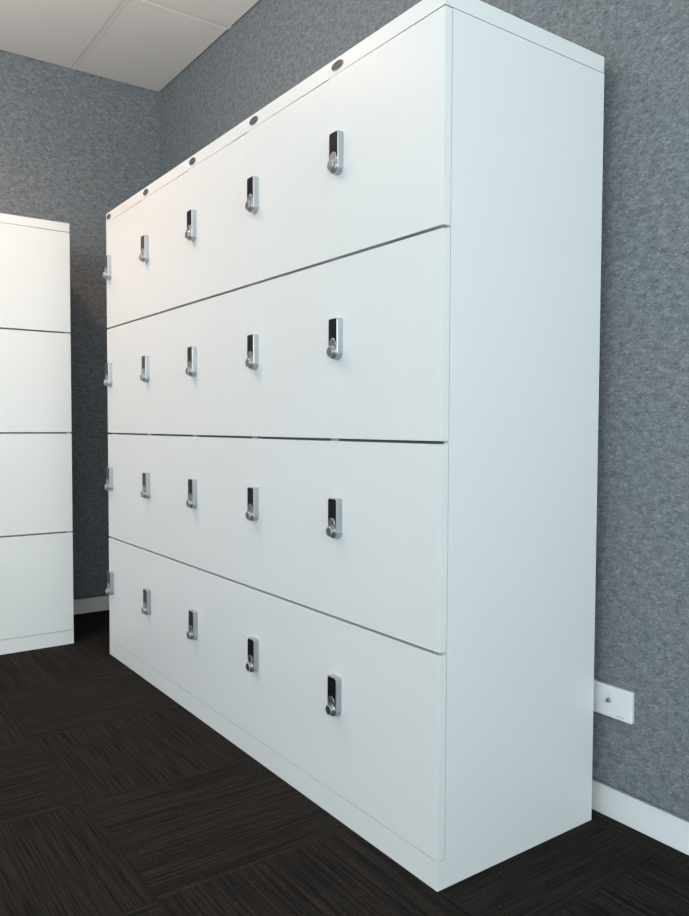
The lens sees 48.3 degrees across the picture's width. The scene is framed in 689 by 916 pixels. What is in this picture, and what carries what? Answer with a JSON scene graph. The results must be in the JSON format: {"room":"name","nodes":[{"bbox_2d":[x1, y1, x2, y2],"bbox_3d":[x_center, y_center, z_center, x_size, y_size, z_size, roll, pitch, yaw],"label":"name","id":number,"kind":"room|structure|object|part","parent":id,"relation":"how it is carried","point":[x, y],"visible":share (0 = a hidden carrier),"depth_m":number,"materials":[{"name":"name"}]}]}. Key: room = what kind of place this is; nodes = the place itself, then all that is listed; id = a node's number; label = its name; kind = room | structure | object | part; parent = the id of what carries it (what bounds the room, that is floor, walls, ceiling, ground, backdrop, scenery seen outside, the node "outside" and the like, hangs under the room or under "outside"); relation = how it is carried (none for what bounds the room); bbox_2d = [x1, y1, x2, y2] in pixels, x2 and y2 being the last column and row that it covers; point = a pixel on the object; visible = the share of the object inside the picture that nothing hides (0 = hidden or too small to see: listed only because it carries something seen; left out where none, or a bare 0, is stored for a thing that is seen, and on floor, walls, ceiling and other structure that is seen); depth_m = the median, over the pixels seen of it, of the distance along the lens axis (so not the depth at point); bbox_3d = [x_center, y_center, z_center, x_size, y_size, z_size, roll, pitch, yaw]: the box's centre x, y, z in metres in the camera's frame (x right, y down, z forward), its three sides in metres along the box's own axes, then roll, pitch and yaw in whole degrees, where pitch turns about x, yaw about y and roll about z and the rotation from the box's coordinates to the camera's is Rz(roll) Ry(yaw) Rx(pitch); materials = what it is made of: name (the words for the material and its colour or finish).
{"room":"office locker room","nodes":[
{"label":"office locker room","id":0,"kind":"room"},
{"bbox_2d":[0,50,159,599],"bbox_3d":[-3.094,-0.532,2.622,5.230,2.745,0.030,-1,3,-35],"label":"wall","id":1,"kind":"structure","parent":0,"point":[75,145],"depth_m":3.87,"materials":[{"name":"grey fabric"}]},
{"bbox_2d":[73,595,108,614],"bbox_3d":[-3.108,0.802,2.674,5.213,0.074,0.011,-1,3,-35],"label":"baseboard","id":2,"kind":"structure","parent":1,"relation":"attached to","point":[101,603],"depth_m":3.95,"materials":[{"name":"white paint"}]},
{"bbox_2d":[0,0,258,91],"bbox_3d":[-1.361,-1.795,0.063,5.330,0.060,6.115,-1,3,-35],"label":"ceiling","id":3,"kind":"structure","parent":0,"point":[146,44],"depth_m":3.44,"materials":[{"name":"white tile"}]},
{"bbox_2d":[0,610,688,915],"bbox_3d":[-1.372,0.977,0.176,5.330,0.060,6.115,-1,3,-35],"label":"floor","id":4,"kind":"structure","parent":0,"point":[117,799],"depth_m":1.78,"materials":[{"name":"carpet"}]},
{"bbox_2d":[0,213,73,654],"bbox_3d":[-1.495,-0.101,3.432,0.406,1.830,0.534,-1,3,-35],"label":"locker","id":5,"kind":"object","parent":4,"relation":"on","point":[36,521],"visible":1,"depth_m":3.27,"materials":[{"name":"white metal"}]},
{"bbox_3d":[-1.359,-0.755,3.217,0.406,0.429,0.020,-1,3,-35],"label":"door","id":6,"kind":"part","parent":5,"relation":"part of","materials":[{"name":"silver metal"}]},
{"bbox_3d":[-1.360,-0.322,3.235,0.406,0.426,0.020,-1,3,-35],"label":"door","id":7,"kind":"part","parent":5,"relation":"part of","materials":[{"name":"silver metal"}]},
{"bbox_3d":[-1.362,0.111,3.253,0.406,0.426,0.020,-1,3,-35],"label":"door","id":8,"kind":"part","parent":5,"relation":"part of","materials":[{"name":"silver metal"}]},
{"bbox_3d":[-1.364,0.544,3.270,0.406,0.429,0.020,-1,3,-35],"label":"door","id":9,"kind":"part","parent":5,"relation":"part of","materials":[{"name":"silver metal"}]},
{"bbox_2d":[103,190,148,679],"bbox_3d":[-0.672,-0.088,3.177,0.534,1.830,0.406,-1,3,-35],"label":"locker","id":10,"kind":"object","parent":4,"relation":"on","point":[123,269],"visible":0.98,"depth_m":3.03,"materials":[{"name":"white metal"}]},
{"bbox_3d":[-0.859,-0.311,3.034,0.020,0.426,0.406,-1,3,-35],"label":"door","id":11,"kind":"part","parent":10,"relation":"part of","materials":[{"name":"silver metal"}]},
{"bbox_3d":[-0.857,-0.745,3.017,0.020,0.429,0.406,-1,3,-35],"label":"door","id":12,"kind":"part","parent":10,"relation":"part of","materials":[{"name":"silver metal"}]},
{"bbox_3d":[-0.860,0.121,3.052,0.020,0.426,0.406,-1,3,-35],"label":"door","id":13,"kind":"part","parent":10,"relation":"part of","materials":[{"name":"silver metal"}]},
{"bbox_3d":[-0.862,0.554,3.070,0.020,0.429,0.406,-1,3,-35],"label":"door","id":14,"kind":"part","parent":10,"relation":"part of","materials":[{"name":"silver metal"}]},
{"bbox_2d":[139,159,194,711],"bbox_3d":[-0.436,-0.073,2.847,0.534,1.830,0.406,-1,3,-35],"label":"locker","id":15,"kind":"object","parent":4,"relation":"on","point":[164,255],"visible":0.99,"depth_m":2.70,"materials":[{"name":"white metal"}]},
{"bbox_3d":[-0.739,-0.730,2.798,0.011,0.029,0.029,-1,3,-35],"label":"knob","id":16,"kind":"part","parent":15,"relation":"part of","materials":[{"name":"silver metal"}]},
{"bbox_3d":[-0.741,-0.295,2.815,0.011,0.029,0.029,-1,3,-35],"label":"knob","id":17,"kind":"part","parent":15,"relation":"part of","materials":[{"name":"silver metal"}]},
{"bbox_3d":[-0.742,0.133,2.833,0.011,0.029,0.029,-1,3,-35],"label":"knob","id":18,"kind":"part","parent":15,"relation":"part of","materials":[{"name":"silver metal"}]},
{"bbox_3d":[-0.744,0.565,2.850,0.011,0.029,0.029,-1,3,-35],"label":"knob","id":19,"kind":"part","parent":15,"relation":"part of","materials":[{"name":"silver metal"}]},
{"bbox_3d":[-0.622,-0.297,2.704,0.020,0.426,0.406,-1,3,-35],"label":"door","id":20,"kind":"part","parent":15,"relation":"part of","materials":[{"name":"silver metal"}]},
{"bbox_3d":[-0.624,0.135,2.721,0.020,0.426,0.406,-1,3,-35],"label":"door","id":21,"kind":"part","parent":15,"relation":"part of","materials":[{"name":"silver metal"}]},
{"bbox_3d":[-0.621,-0.731,2.686,0.020,0.429,0.406,-1,3,-35],"label":"door","id":22,"kind":"part","parent":15,"relation":"part of","materials":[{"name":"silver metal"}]},
{"bbox_3d":[-0.626,0.569,2.739,0.020,0.429,0.406,-1,3,-35],"label":"door","id":23,"kind":"part","parent":15,"relation":"part of","materials":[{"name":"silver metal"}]},
{"bbox_2d":[185,118,254,754],"bbox_3d":[-0.200,-0.059,2.516,0.534,1.830,0.406,-1,3,-35],"label":"locker","id":24,"kind":"object","parent":4,"relation":"on","point":[216,233],"visible":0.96,"depth_m":2.36,"materials":[{"name":"white metal"}]},
{"bbox_3d":[-0.503,-0.716,2.467,0.011,0.029,0.029,-1,3,-35],"label":"knob","id":25,"kind":"part","parent":24,"relation":"part of","materials":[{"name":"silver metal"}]},
{"bbox_3d":[-0.504,-0.281,2.485,0.011,0.029,0.029,-1,3,-35],"label":"knob","id":26,"kind":"part","parent":24,"relation":"part of","materials":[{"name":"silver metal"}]},
{"bbox_3d":[-0.506,0.147,2.502,0.011,0.029,0.029,-1,3,-35],"label":"knob","id":27,"kind":"part","parent":24,"relation":"part of","materials":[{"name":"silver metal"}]},
{"bbox_3d":[-0.508,0.580,2.520,0.011,0.029,0.029,-1,3,-35],"label":"knob","id":28,"kind":"part","parent":24,"relation":"part of","materials":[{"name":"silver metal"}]},
{"bbox_3d":[-0.386,-0.283,2.373,0.020,0.426,0.406,-1,3,-35],"label":"door","id":29,"kind":"part","parent":24,"relation":"part of","materials":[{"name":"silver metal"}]},
{"bbox_3d":[-0.385,-0.717,2.356,0.020,0.429,0.406,-1,3,-35],"label":"door","id":30,"kind":"part","parent":24,"relation":"part of","materials":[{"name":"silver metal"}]},
{"bbox_3d":[-0.390,0.583,2.409,0.020,0.429,0.406,-1,3,-35],"label":"door","id":31,"kind":"part","parent":24,"relation":"part of","materials":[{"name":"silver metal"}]},
{"bbox_3d":[-0.388,0.149,2.391,0.020,0.426,0.406,-1,3,-35],"label":"door","id":32,"kind":"part","parent":24,"relation":"part of","materials":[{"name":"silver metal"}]},
{"bbox_2d":[245,64,334,810],"bbox_3d":[0.036,-0.045,2.186,0.534,1.830,0.406,-1,3,-35],"label":"locker","id":33,"kind":"object","parent":4,"relation":"on","point":[287,204],"visible":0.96,"depth_m":2.03,"materials":[{"name":"white metal"}]},
{"bbox_3d":[-0.267,-0.701,2.137,0.011,0.029,0.029,-1,3,-35],"label":"knob","id":34,"kind":"part","parent":33,"relation":"part of","materials":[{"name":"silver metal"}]},
{"bbox_3d":[-0.268,-0.267,2.154,0.011,0.029,0.029,-1,3,-35],"label":"knob","id":35,"kind":"part","parent":33,"relation":"part of","materials":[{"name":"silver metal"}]},
{"bbox_3d":[-0.270,0.162,2.172,0.011,0.029,0.029,-1,3,-35],"label":"knob","id":36,"kind":"part","parent":33,"relation":"part of","materials":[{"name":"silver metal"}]},
{"bbox_3d":[-0.272,0.594,2.189,0.011,0.029,0.029,-1,3,-35],"label":"knob","id":37,"kind":"part","parent":33,"relation":"part of","materials":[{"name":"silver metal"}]},
{"bbox_3d":[-0.150,-0.268,2.043,0.020,0.426,0.406,-1,3,-35],"label":"door","id":38,"kind":"part","parent":33,"relation":"part of","materials":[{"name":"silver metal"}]},
{"bbox_3d":[-0.152,0.164,2.061,0.020,0.426,0.406,-1,3,-35],"label":"door","id":39,"kind":"part","parent":33,"relation":"part of","materials":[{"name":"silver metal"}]},
{"bbox_3d":[-0.153,0.598,2.078,0.020,0.429,0.406,-1,3,-35],"label":"door","id":40,"kind":"part","parent":33,"relation":"part of","materials":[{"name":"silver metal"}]},
{"bbox_3d":[-0.148,-0.702,2.025,0.020,0.429,0.406,-1,3,-35],"label":"door","id":41,"kind":"part","parent":33,"relation":"part of","materials":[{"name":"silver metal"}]},
{"bbox_2d":[326,0,603,891],"bbox_3d":[0.273,-0.030,1.855,0.534,1.830,0.406,-1,3,-35],"label":"locker","id":42,"kind":"object","parent":4,"relation":"on","point":[465,164],"visible":1,"depth_m":1.68,"materials":[{"name":"white metal"}]},
{"bbox_3d":[-0.034,0.176,1.841,0.011,0.029,0.029,-1,3,-35],"label":"knob","id":43,"kind":"part","parent":42,"relation":"part of","materials":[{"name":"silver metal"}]},
{"bbox_3d":[-0.035,0.608,1.859,0.011,0.029,0.029,-1,3,-35],"label":"knob","id":44,"kind":"part","parent":42,"relation":"part of","materials":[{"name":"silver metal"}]},
{"bbox_3d":[-0.032,-0.252,1.824,0.011,0.029,0.029,-1,3,-35],"label":"knob","id":45,"kind":"part","parent":42,"relation":"part of","materials":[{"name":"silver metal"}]},
{"bbox_3d":[-0.030,-0.687,1.806,0.011,0.029,0.029,-1,3,-35],"label":"knob","id":46,"kind":"part","parent":42,"relation":"part of","materials":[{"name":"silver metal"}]},
{"bbox_3d":[0.083,0.612,1.748,0.020,0.429,0.406,-1,3,-35],"label":"door","id":47,"kind":"part","parent":42,"relation":"part of","materials":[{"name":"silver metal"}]},
{"bbox_3d":[0.084,0.178,1.730,0.020,0.426,0.406,-1,3,-35],"label":"door","id":48,"kind":"part","parent":42,"relation":"part of","materials":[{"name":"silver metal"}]},
{"bbox_3d":[0.086,-0.254,1.712,0.020,0.426,0.406,-1,3,-35],"label":"door","id":49,"kind":"part","parent":42,"relation":"part of","materials":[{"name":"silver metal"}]},
{"bbox_3d":[0.088,-0.688,1.695,0.020,0.429,0.406,-1,3,-35],"label":"door","id":50,"kind":"part","parent":42,"relation":"part of","materials":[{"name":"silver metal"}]},
{"bbox_2d":[159,0,688,819],"bbox_3d":[0.761,-0.480,1.698,0.030,2.745,6.015,-1,3,-35],"label":"wall","id":51,"kind":"structure","parent":0,"point":[641,643],"depth_m":1.81,"materials":[{"name":"grey fabric"}]},
{"bbox_2d":[593,680,633,723],"bbox_3d":[0.643,0.590,1.860,0.017,0.075,0.117,-1,3,-35],"label":"wall socket","id":52,"kind":"object","parent":51,"relation":"attached to","point":[617,703],"visible":0.81,"depth_m":1.85,"materials":[{"name":"white plastic"}]},
{"bbox_2d":[592,778,688,854],"bbox_3d":[0.760,0.854,1.752,0.011,0.074,6.009,-1,3,-35],"label":"baseboard","id":53,"kind":"structure","parent":51,"relation":"attached to","point":[662,825],"depth_m":1.82,"materials":[{"name":"white paint"}]}
]}

